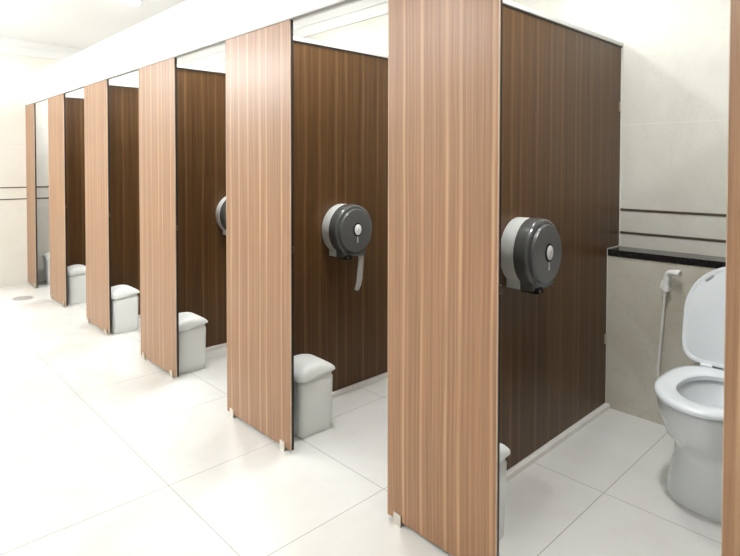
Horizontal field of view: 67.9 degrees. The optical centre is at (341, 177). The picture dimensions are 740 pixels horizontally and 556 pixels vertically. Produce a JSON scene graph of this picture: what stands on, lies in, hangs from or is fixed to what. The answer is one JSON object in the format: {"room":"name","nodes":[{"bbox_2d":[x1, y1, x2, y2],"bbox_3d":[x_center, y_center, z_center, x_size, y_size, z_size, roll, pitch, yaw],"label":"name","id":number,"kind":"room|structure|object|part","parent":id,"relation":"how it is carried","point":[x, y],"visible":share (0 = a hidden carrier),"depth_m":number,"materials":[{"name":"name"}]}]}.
{"room":"public restroom","nodes":[
{"label":"public restroom","id":0,"kind":"room"},
{"bbox_2d":[0,53,137,286],"bbox_3d":[-3.934,-0.145,5.543,4.696,2.620,0.100,-1,2,-42],"label":"wall","id":1,"kind":"structure","parent":0,"point":[14,69],"depth_m":5.90,"materials":[{"name":"white paint"}]},
{"bbox_2d":[0,197,48,199],"bbox_3d":[-3.901,0.243,5.513,4.692,0.012,0.003,-1,2,-42],"label":"trim","id":2,"kind":"structure","parent":1,"relation":"attached to","point":[45,197],"depth_m":5.91,"materials":[{"name":"brown metal"}]},
{"bbox_2d":[0,186,48,187],"bbox_3d":[-3.901,0.118,5.510,4.692,0.012,0.003,-1,2,-42],"label":"trim","id":3,"kind":"structure","parent":1,"relation":"attached to","point":[37,186],"depth_m":5.91,"materials":[{"name":"brown metal"}]},
{"bbox_2d":[0,38,84,59],"bbox_3d":[-3.902,-1.377,5.457,4.666,0.154,0.028,-1,2,-42],"label":"trim","id":4,"kind":"structure","parent":1,"relation":"attached to","point":[8,46],"depth_m":5.97,"materials":[{"name":"white paint"}]},
{"bbox_2d":[0,0,361,58],"bbox_3d":[-1.018,-1.431,2.284,4.896,0.100,8.802,-1,2,-42],"label":"ceiling","id":5,"kind":"structure","parent":0,"point":[83,24],"depth_m":4.99,"materials":[{"name":"white paint"}]},
{"bbox_2d":[117,0,142,4],"bbox_3d":[-1.713,-1.425,4.445,0.196,0.010,0.196,-1,2,-42],"label":"recessed light","id":6,"kind":"object","parent":5,"relation":"in","point":[128,2],"visible":1,"depth_m":4.47,"materials":[{"name":"white"}]},
{"bbox_2d":[0,281,721,555],"bbox_3d":[-1.018,1.288,2.347,4.896,0.100,8.802,-1,2,-42],"label":"floor","id":7,"kind":"structure","parent":0,"point":[104,452],"depth_m":2.31,"materials":[{"name":"tile"}]},
{"bbox_2d":[10,295,34,300],"bbox_3d":[-3.085,1.169,5.300,0.210,0.003,0.210,-1,2,-42],"label":"floor drain","id":8,"kind":"object","parent":7,"relation":"on","point":[18,298],"visible":1,"depth_m":5.29,"materials":[{"name":"silver metal"}]},
{"bbox_2d":[25,103,37,287],"bbox_3d":[-3.291,0.195,5.827,0.032,1.927,0.355,-1,2,-42],"label":"wall","id":9,"kind":"structure","parent":7,"relation":"on","point":[30,110],"depth_m":5.79,"materials":[{"name":"brown wood"}]},
{"bbox_2d":[25,0,355,105],"bbox_3d":[-0.526,-0.846,2.742,0.031,0.294,8.598,-1,2,-42],"label":"header beam","id":10,"kind":"structure","parent":9,"relation":"on","point":[190,26],"depth_m":3.30,"materials":[{"name":"white paint"}]},
{"bbox_2d":[42,252,49,284],"bbox_3d":[-3.140,0.982,6.021,0.229,0.344,0.200,-1,2,-42],"label":"waste bin","id":11,"kind":"object","parent":7,"relation":"on","point":[46,257],"visible":0.34,"depth_m":5.91,"materials":[{"name":"white plastic"}]},
{"bbox_3d":[-3.140,0.847,6.018,0.229,0.074,0.200,-1,2,-42],"label":"lid","id":12,"kind":"part","parent":11,"relation":"part of","materials":[{"name":"white plastic"}]},
{"bbox_2d":[48,94,85,306],"bbox_3d":[-2.026,0.185,5.672,1.702,1.954,0.508,-1,2,-42],"label":"wall","id":13,"kind":"structure","parent":7,"relation":"on","point":[66,145],"depth_m":5.25,"materials":[{"name":"brown wood"}]},
{"bbox_3d":[-2.653,0.203,5.110,0.006,1.911,0.497,-1,2,-42],"label":"panel","id":14,"kind":"part","parent":13,"relation":"part of","materials":[{"name":"brown wood"}]},
{"bbox_3d":[-2.074,-0.784,5.744,1.646,0.021,0.032,-1,2,-42],"label":"cap rail","id":15,"kind":"part","parent":13,"relation":"part of","materials":[{"name":"white paint"}]},
{"bbox_3d":[-2.088,0.183,5.754,1.670,1.901,0.014,-1,2,-42],"label":"divider panel","id":16,"kind":"part","parent":13,"relation":"part of","materials":[{"name":"brown wood"}]},
{"bbox_2d":[67,264,85,303],"bbox_3d":[-2.495,1.001,5.182,0.229,0.344,0.200,-1,2,-42],"label":"waste bin","id":17,"kind":"object","parent":7,"relation":"on","point":[76,274],"visible":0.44,"depth_m":5.10,"materials":[{"name":"white plastic"}]},
{"bbox_3d":[-2.495,0.866,5.179,0.229,0.074,0.200,-1,2,-42],"label":"lid","id":18,"kind":"part","parent":17,"relation":"part of","materials":[{"name":"white plastic"}]},
{"bbox_2d":[84,79,139,334],"bbox_3d":[-1.296,0.203,4.864,1.702,1.954,0.528,-1,2,-42],"label":"wall","id":19,"kind":"structure","parent":7,"relation":"on","point":[111,110],"depth_m":4.46,"materials":[{"name":"brown wood"}]},
{"bbox_3d":[-1.923,0.222,4.302,0.006,1.911,0.517,-1,2,-42],"label":"panel","id":20,"kind":"part","parent":19,"relation":"part of","materials":[{"name":"brown wood"}]},
{"bbox_3d":[-1.337,-0.765,4.929,1.646,0.021,0.032,-1,2,-42],"label":"cap rail","id":21,"kind":"part","parent":19,"relation":"part of","materials":[{"name":"white paint"}]},
{"bbox_3d":[-1.351,0.202,4.939,1.670,1.901,0.014,-1,2,-42],"label":"divider panel","id":22,"kind":"part","parent":19,"relation":"part of","materials":[{"name":"brown wood"}]},
{"bbox_2d":[111,285,139,333],"bbox_3d":[-1.721,1.022,4.298,0.229,0.344,0.200,-1,2,-42],"label":"waste bin","id":23,"kind":"object","parent":7,"relation":"on","point":[124,298],"visible":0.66,"depth_m":4.23,"materials":[{"name":"white plastic"}]},
{"bbox_3d":[-1.721,0.886,4.295,0.229,0.074,0.200,-1,2,-42],"label":"lid","id":24,"kind":"part","parent":23,"relation":"part of","materials":[{"name":"white plastic"}]},
{"bbox_2d":[138,57,226,377],"bbox_3d":[-0.540,0.223,4.027,1.702,1.954,0.538,-1,2,-42],"label":"wall","id":25,"kind":"structure","parent":7,"relation":"on","point":[182,108],"depth_m":3.65,"materials":[{"name":"brown wood"}]},
{"bbox_3d":[-1.167,0.241,3.466,0.006,1.911,0.528,-1,2,-42],"label":"panel","id":26,"kind":"part","parent":25,"relation":"part of","materials":[{"name":"brown wood"}]},
{"bbox_3d":[-0.578,-0.746,4.089,1.646,0.021,0.032,-1,2,-42],"label":"cap rail","id":27,"kind":"part","parent":25,"relation":"part of","materials":[{"name":"white paint"}]},
{"bbox_3d":[-0.592,0.221,4.099,1.670,1.901,0.014,-1,2,-42],"label":"divider panel","id":28,"kind":"part","parent":25,"relation":"part of","materials":[{"name":"brown wood"}]},
{"bbox_2d":[205,342,226,352],"bbox_3d":[-0.645,1.187,4.071,1.512,0.024,0.056,-1,2,-42],"label":"trim","id":29,"kind":"structure","parent":25,"relation":"attached to","point":[223,345],"depth_m":3.83,"materials":[{"name":"tile"}]},
{"bbox_2d":[216,197,225,234],"bbox_3d":[-0.730,0.268,3.866,0.279,0.292,0.146,-1,2,-42],"label":"dispenser","id":30,"kind":"object","parent":25,"relation":"attached to","point":[221,208],"visible":0.14,"depth_m":3.79,"materials":[{"name":"grey plastic"}]},
{"bbox_2d":[179,312,207,373],"bbox_3d":[-0.990,1.040,3.490,0.229,0.344,0.200,-1,2,-42],"label":"waste bin","id":31,"kind":"object","parent":7,"relation":"on","point":[192,329],"visible":0.64,"depth_m":3.42,"materials":[{"name":"white plastic"}]},
{"bbox_3d":[-0.990,0.905,3.487,0.229,0.074,0.200,-1,2,-42],"label":"lid","id":32,"kind":"part","parent":31,"relation":"part of","materials":[{"name":"white plastic"}]},
{"bbox_2d":[225,19,387,450],"bbox_3d":[0.220,0.242,3.186,1.702,1.954,0.555,-1,2,-42],"label":"wall","id":33,"kind":"structure","parent":7,"relation":"on","point":[307,119],"depth_m":2.85,"materials":[{"name":"brown wood"}]},
{"bbox_3d":[-0.407,0.260,2.625,0.006,1.911,0.545,-1,2,-42],"label":"panel","id":34,"kind":"part","parent":33,"relation":"part of","materials":[{"name":"brown wood"}]},
{"bbox_3d":[0.176,0.241,3.249,1.670,1.901,0.014,-1,2,-42],"label":"divider panel","id":35,"kind":"part","parent":33,"relation":"part of","materials":[{"name":"brown wood"}]},
{"bbox_3d":[0.190,-0.726,3.240,1.646,0.021,0.032,-1,2,-42],"label":"cap rail","id":36,"kind":"part","parent":33,"relation":"part of","materials":[{"name":"white paint"}]},
{"bbox_2d":[322,204,371,259],"bbox_3d":[0.041,0.293,3.020,0.279,0.292,0.146,-1,2,-42],"label":"dispenser","id":37,"kind":"object","parent":33,"relation":"attached to","point":[346,228],"visible":1,"depth_m":2.96,"materials":[{"name":"grey plastic"}]},
{"bbox_2d":[355,255,363,290],"bbox_3d":[0.104,0.530,3.067,0.075,0.211,0.015,-1,2,-42],"label":"toilet paper","id":38,"kind":"object","parent":37,"relation":"hanging from","point":[360,257],"visible":0.85,"depth_m":3.06,"materials":[{"name":"white paper"}]},
{"bbox_2d":[332,372,387,398],"bbox_3d":[0.122,1.206,3.222,1.512,0.024,0.056,-1,2,-42],"label":"trim","id":39,"kind":"structure","parent":33,"relation":"attached to","point":[382,376],"depth_m":3.17,"materials":[{"name":"tile"}]},
{"bbox_2d":[294,354,334,437],"bbox_3d":[-0.170,1.058,2.701,0.229,0.344,0.200,-1,2,-40],"label":"waste bin","id":40,"kind":"object","parent":7,"relation":"on","point":[313,378],"visible":0.71,"depth_m":2.62,"materials":[{"name":"white plastic"}]},
{"bbox_3d":[-0.170,0.923,2.698,0.229,0.074,0.200,-1,2,-40],"label":"lid","id":41,"kind":"part","parent":40,"relation":"part of","materials":[{"name":"white plastic"}]},
{"bbox_2d":[499,443,509,538],"bbox_3d":[0.450,1.076,1.914,0.229,0.344,0.200,-1,2,-42],"label":"waste bin","id":42,"kind":"object","parent":7,"relation":"on","point":[504,450],"visible":0.1,"depth_m":1.89,"materials":[{"name":"white plastic"}]},
{"bbox_3d":[0.450,0.941,1.911,0.229,0.074,0.200,-1,2,-42],"label":"lid","id":43,"kind":"part","parent":42,"relation":"part of","materials":[{"name":"white plastic"}]},
{"bbox_2d":[387,0,623,555],"bbox_3d":[0.949,0.260,2.380,1.702,1.954,0.458,-1,2,-42],"label":"wall","id":44,"kind":"structure","parent":7,"relation":"on","point":[500,111],"depth_m":1.92,"materials":[{"name":"brown wood"}]},
{"bbox_3d":[0.321,0.279,1.819,0.006,1.911,0.448,-1,2,-42],"label":"panel","id":45,"kind":"part","parent":44,"relation":"part of","materials":[{"name":"brown wood"}]},
{"bbox_2d":[501,217,561,293],"bbox_3d":[0.783,0.311,2.240,0.279,0.292,0.146,-1,2,-42],"label":"dispenser","id":46,"kind":"object","parent":44,"relation":"attached to","point":[531,248],"visible":0.98,"depth_m":2.17,"materials":[{"name":"grey plastic"}]},
{"bbox_2d":[506,403,609,481],"bbox_3d":[0.844,1.225,2.423,1.512,0.024,0.056,-1,2,-42],"label":"trim","id":47,"kind":"structure","parent":44,"relation":"attached to","point":[526,462],"depth_m":2.51,"materials":[{"name":"tile"}]},
{"bbox_3d":[0.898,0.259,2.451,1.670,1.901,0.014,-1,2,-42],"label":"divider panel","id":48,"kind":"part","parent":44,"relation":"part of","materials":[{"name":"brown wood"}]},
{"bbox_3d":[0.911,-0.708,2.441,1.646,0.021,0.032,-1,2,-42],"label":"cap rail","id":49,"kind":"part","parent":44,"relation":"part of","materials":[{"name":"white paint"}]},
{"bbox_2d":[606,256,715,424],"bbox_3d":[0.666,0.798,3.857,0.158,0.811,8.602,-1,2,-42],"label":"wall ledge","id":50,"kind":"object","parent":7,"relation":"on","point":[634,292],"depth_m":2.79,"materials":[{"name":"beige tile"}]},
{"bbox_2d":[608,246,725,268],"bbox_3d":[1.817,0.405,2.571,0.162,0.034,1.043,-1,2,-42],"label":"shelf","id":51,"kind":"object","parent":50,"relation":"on","point":[708,261],"visible":0.85,"depth_m":2.71,"materials":[{"name":"black stone"}]},
{"bbox_2d":[657,270,681,378],"bbox_3d":[1.604,0.772,2.649,0.067,0.661,0.153,-1,2,-42],"label":"bidet sprayer","id":52,"kind":"object","parent":50,"relation":"attached to","point":[666,287],"visible":0.73,"depth_m":2.67,"materials":[{"name":"white plastic"}]},
{"bbox_3d":[1.585,0.513,2.663,0.031,0.138,0.058,-1,1,-22],"label":"handle","id":53,"kind":"part","parent":52,"relation":"part of","materials":[{"name":"white plastic"}]},
{"bbox_2d":[654,267,725,520],"bbox_3d":[1.515,0.814,2.186,0.761,0.856,0.396,-1,2,-42],"label":"toilet","id":54,"kind":"object","parent":7,"relation":"on","point":[690,398],"visible":0.78,"depth_m":2.12,"materials":[{"name":"white ceramic"}]},
{"bbox_3d":[1.433,0.827,2.112,0.541,0.026,0.380,-1,2,-42],"label":"seat","id":55,"kind":"part","parent":54,"relation":"part of","materials":[{"name":"white plastic"}]},
{"bbox_3d":[1.522,1.041,2.198,0.741,0.401,0.366,-1,2,-42],"label":"bowl","id":56,"kind":"part","parent":54,"relation":"part of","materials":[{"name":"white ceramic"}]},
{"bbox_3d":[1.677,0.599,2.328,0.101,0.432,0.396,-1,2,-42],"label":"lid","id":57,"kind":"part","parent":54,"relation":"part of","materials":[{"name":"white plastic"}]},
{"bbox_2d":[721,0,739,555],"bbox_3d":[1.659,0.279,1.594,1.702,1.954,0.527,-1,2,-42],"label":"wall","id":58,"kind":"structure","parent":7,"relation":"on","point":[730,529],"depth_m":1.21,"materials":[{"name":"brown wood"}]},
{"bbox_2d":[198,0,729,256],"bbox_3d":[0.762,-0.108,3.922,0.100,2.620,8.802,-1,2,-42],"label":"wall","id":59,"kind":"structure","parent":0,"point":[674,131],"depth_m":2.83,"materials":[{"name":"white paint"}]},
{"bbox_2d":[177,0,387,66],"bbox_3d":[0.724,-1.340,3.840,0.028,0.154,8.572,-1,2,-42],"label":"trim","id":60,"kind":"structure","parent":59,"relation":"attached to","point":[362,10],"depth_m":4.79,"materials":[{"name":"white paint"}]},
{"bbox_2d":[620,231,725,242],"bbox_3d":[0.725,0.281,3.896,0.003,0.012,8.599,-1,2,-42],"label":"trim","id":61,"kind":"structure","parent":59,"relation":"attached to","point":[623,232],"depth_m":2.81,"materials":[{"name":"brown metal"}]},
{"bbox_2d":[620,208,726,216],"bbox_3d":[0.725,0.156,3.893,0.003,0.012,8.599,-1,2,-42],"label":"trim","id":62,"kind":"structure","parent":59,"relation":"attached to","point":[621,209],"depth_m":2.81,"materials":[{"name":"brown metal"}]}
]}

